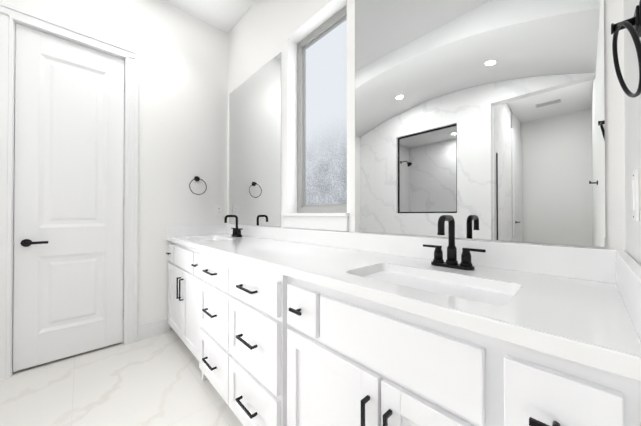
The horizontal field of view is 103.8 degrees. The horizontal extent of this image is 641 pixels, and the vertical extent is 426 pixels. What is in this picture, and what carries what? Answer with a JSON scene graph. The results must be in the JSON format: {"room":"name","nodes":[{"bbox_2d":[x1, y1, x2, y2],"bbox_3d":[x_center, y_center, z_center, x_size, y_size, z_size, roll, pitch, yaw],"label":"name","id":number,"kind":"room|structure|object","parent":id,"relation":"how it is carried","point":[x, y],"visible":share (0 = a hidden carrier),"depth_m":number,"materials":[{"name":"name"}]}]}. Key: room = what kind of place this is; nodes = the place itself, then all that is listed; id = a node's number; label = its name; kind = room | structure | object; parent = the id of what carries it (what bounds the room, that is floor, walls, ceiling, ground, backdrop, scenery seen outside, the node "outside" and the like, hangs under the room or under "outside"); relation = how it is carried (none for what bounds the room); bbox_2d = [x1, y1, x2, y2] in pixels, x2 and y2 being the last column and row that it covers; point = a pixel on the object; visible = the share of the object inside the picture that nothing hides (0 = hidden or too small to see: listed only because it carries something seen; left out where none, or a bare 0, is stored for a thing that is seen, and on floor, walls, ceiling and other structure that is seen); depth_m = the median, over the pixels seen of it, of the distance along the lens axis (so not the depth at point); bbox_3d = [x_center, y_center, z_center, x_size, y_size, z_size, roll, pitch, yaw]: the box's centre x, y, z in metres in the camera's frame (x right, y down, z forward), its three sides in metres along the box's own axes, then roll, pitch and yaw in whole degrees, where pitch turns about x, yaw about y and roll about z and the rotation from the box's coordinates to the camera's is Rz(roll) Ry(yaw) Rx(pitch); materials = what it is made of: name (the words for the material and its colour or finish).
{"room":"bathroom","nodes":[
{"label":"bathroom","id":0,"kind":"room"},
{"bbox_2d":[0,0,227,330],"bbox_3d":[-1.640,-0.430,2.263,1.600,3.100,0.120,0,-1,-43],"label":"wall","id":1,"kind":"structure","parent":0,"point":[183,107],"depth_m":2.36,"materials":[{"name":"white paint"}]},
{"bbox_2d":[13,23,123,371],"bbox_3d":[-1.918,-0.111,1.963,0.601,2.422,0.035,0,-1,-43],"label":"door","id":2,"kind":"structure","parent":1,"relation":"in","point":[68,191],"depth_m":1.92,"materials":[{"name":"white paint"}]},
{"bbox_2d":[20,239,47,246],"bbox_3d":[-2.035,0.211,1.790,0.135,0.054,0.052,0,-1,-43],"label":"door handle","id":3,"kind":"object","parent":2,"relation":"attached to","point":[26,242],"depth_m":1.77,"materials":[{"name":"black metal"}]},
{"bbox_2d":[0,1,138,379],"bbox_3d":[-1.928,-0.150,1.974,0.793,2.536,0.141,0,-1,-43],"label":"door frame","id":4,"kind":"structure","parent":1,"relation":"attached to","point":[20,16],"depth_m":1.79,"materials":[{"name":"white paint"}]},
{"bbox_2d":[137,318,170,340],"bbox_3d":[-1.287,1.041,0.584,2.275,0.135,2.789,0,-1,-43],"label":"baseboard","id":5,"kind":"structure","parent":1,"relation":"attached to","point":[153,329],"depth_m":2.27,"materials":[{"name":"white paint"}]},
{"bbox_2d":[167,224,225,235],"bbox_3d":[-1.231,0.172,2.549,0.566,0.100,0.020,0,-1,-43],"label":"backsplash","id":6,"kind":"structure","parent":1,"relation":"attached to","point":[181,230],"depth_m":2.50,"materials":[{"name":"white stone"}]},
{"bbox_2d":[189,176,206,194],"bbox_3d":[-1.235,-0.277,2.527,0.165,0.191,0.052,0,-1,-43],"label":"towel ring","id":7,"kind":"object","parent":1,"relation":"attached to","point":[196,178],"visible":1,"depth_m":2.53,"materials":[{"name":"black metal"}]},
{"bbox_2d":[216,205,221,215],"bbox_3d":[-1.089,-0.028,2.696,0.070,0.115,0.007,0,-1,-43],"label":"electrical outlet","id":8,"kind":"object","parent":1,"relation":"attached to","point":[218,210],"visible":1,"depth_m":2.69,"materials":[{"name":"white plastic"}]},
{"bbox_2d":[0,331,242,425],"bbox_3d":[-2.102,1.165,0.051,5.900,0.120,3.739,0,-1,-43],"label":"floor","id":9,"kind":"structure","parent":0,"point":[155,381],"depth_m":1.57,"materials":[{"name":"ceramic"}]},
{"bbox_2d":[166,240,640,425],"bbox_3d":[-0.288,0.682,1.534,0.629,0.865,2.786,0,-1,-43],"label":"bathroom vanity","id":10,"kind":"object","parent":9,"relation":"on","point":[273,326],"depth_m":0.74,"materials":[{"name":"white paint"}]},
{"bbox_2d":[167,232,640,367],"bbox_3d":[-0.268,0.232,1.555,0.575,0.035,2.786,0,-1,-43],"label":"countertop","id":11,"kind":"structure","parent":10,"relation":"on","point":[588,317],"depth_m":0.72,"materials":[{"name":"white stone"}]},
{"bbox_2d":[224,215,242,236],"bbox_3d":[-0.815,0.118,2.318,0.144,0.203,0.226,0,-1,-43],"label":"faucet","id":12,"kind":"object","parent":11,"relation":"on","point":[236,231],"visible":1,"depth_m":2.31,"materials":[{"name":"black metal"}]},
{"bbox_2d":[423,215,485,269],"bbox_3d":[0.480,0.109,0.953,0.144,0.203,0.226,0,-1,-43],"label":"faucet","id":13,"kind":"object","parent":11,"relation":"on","point":[452,262],"visible":1,"depth_m":0.97,"materials":[{"name":"black metal"}]},
{"bbox_2d":[162,0,255,33],"bbox_3d":[-2.102,-2.055,0.072,5.900,0.120,3.739,0,-1,-43],"label":"ceiling","id":14,"kind":"structure","parent":0,"point":[225,16],"depth_m":2.46,"materials":[{"name":"white paint"}]},
{"bbox_2d":[228,0,624,249],"bbox_3d":[-0.001,-0.433,1.813,0.160,3.100,3.029,0,-1,-43],"label":"wall","id":15,"kind":"structure","parent":0,"point":[262,33],"depth_m":1.82,"materials":[{"name":"white paint"}]},
{"bbox_2d":[229,52,280,226],"bbox_3d":[-0.656,-0.593,2.384,0.005,1.414,0.980,0,-1,-43],"label":"mirror","id":16,"kind":"object","parent":15,"relation":"attached to","point":[254,148],"visible":1,"depth_m":2.30,"materials":[{"name":"silver metal"}]},
{"bbox_2d":[281,213,348,230],"bbox_3d":[-0.034,0.057,1.776,0.125,0.112,0.671,0,-1,-43],"label":"window sill","id":17,"kind":"structure","parent":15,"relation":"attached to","point":[330,221],"depth_m":1.68,"materials":[{"name":"white paint"}]},
{"bbox_2d":[297,5,346,212],"bbox_3d":[0.044,-0.686,1.837,0.065,1.375,0.606,0,-1,-43],"label":"window unit","id":18,"kind":"structure","parent":15,"relation":"in","point":[322,118],"depth_m":1.86,"materials":[{"name":"white glass"}]},
{"bbox_2d":[226,224,613,283],"bbox_3d":[-0.067,0.166,1.747,0.020,0.100,2.786,0,-1,-43],"label":"backsplash","id":19,"kind":"structure","parent":15,"relation":"attached to","point":[580,263],"depth_m":0.98,"materials":[{"name":"white stone"}]},
{"bbox_2d":[355,0,605,246],"bbox_3d":[0.538,-0.601,1.126,0.005,1.414,0.970,0,-1,-43],"label":"mirror","id":20,"kind":"object","parent":15,"relation":"attached to","point":[481,119],"visible":1,"depth_m":1.00,"materials":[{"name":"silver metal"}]},
{"bbox_2d":[623,0,640,264],"bbox_3d":[-1.031,-0.453,-1.169,5.760,3.100,0.120,0,-1,-43],"label":"wall","id":21,"kind":"structure","parent":0,"point":[632,121],"depth_m":0.63,"materials":[{"name":"white paint"}]},
{"bbox_2d":[611,0,640,97],"bbox_3d":[0.605,-0.313,0.495,0.146,0.170,0.042,0,-1,-43],"label":"towel ring","id":22,"kind":"object","parent":21,"relation":"attached to","point":[635,30],"visible":1,"depth_m":0.49,"materials":[{"name":"black metal"}]},
{"bbox_2d":[614,249,640,347],"bbox_3d":[0.673,0.158,0.543,0.566,0.100,0.020,0,-1,-43],"label":"backsplash","id":23,"kind":"structure","parent":21,"relation":"attached to","point":[627,271],"depth_m":0.51,"materials":[{"name":"white stone"}]},
{"bbox_2d":[631,169,638,221],"bbox_3d":[0.712,-0.039,0.571,0.070,0.115,0.008,0,-1,-43],"label":"light switch","id":24,"kind":"object","parent":21,"relation":"attached to","point":[635,195],"visible":1,"depth_m":0.55,"materials":[{"name":"white plastic"}]}
]}

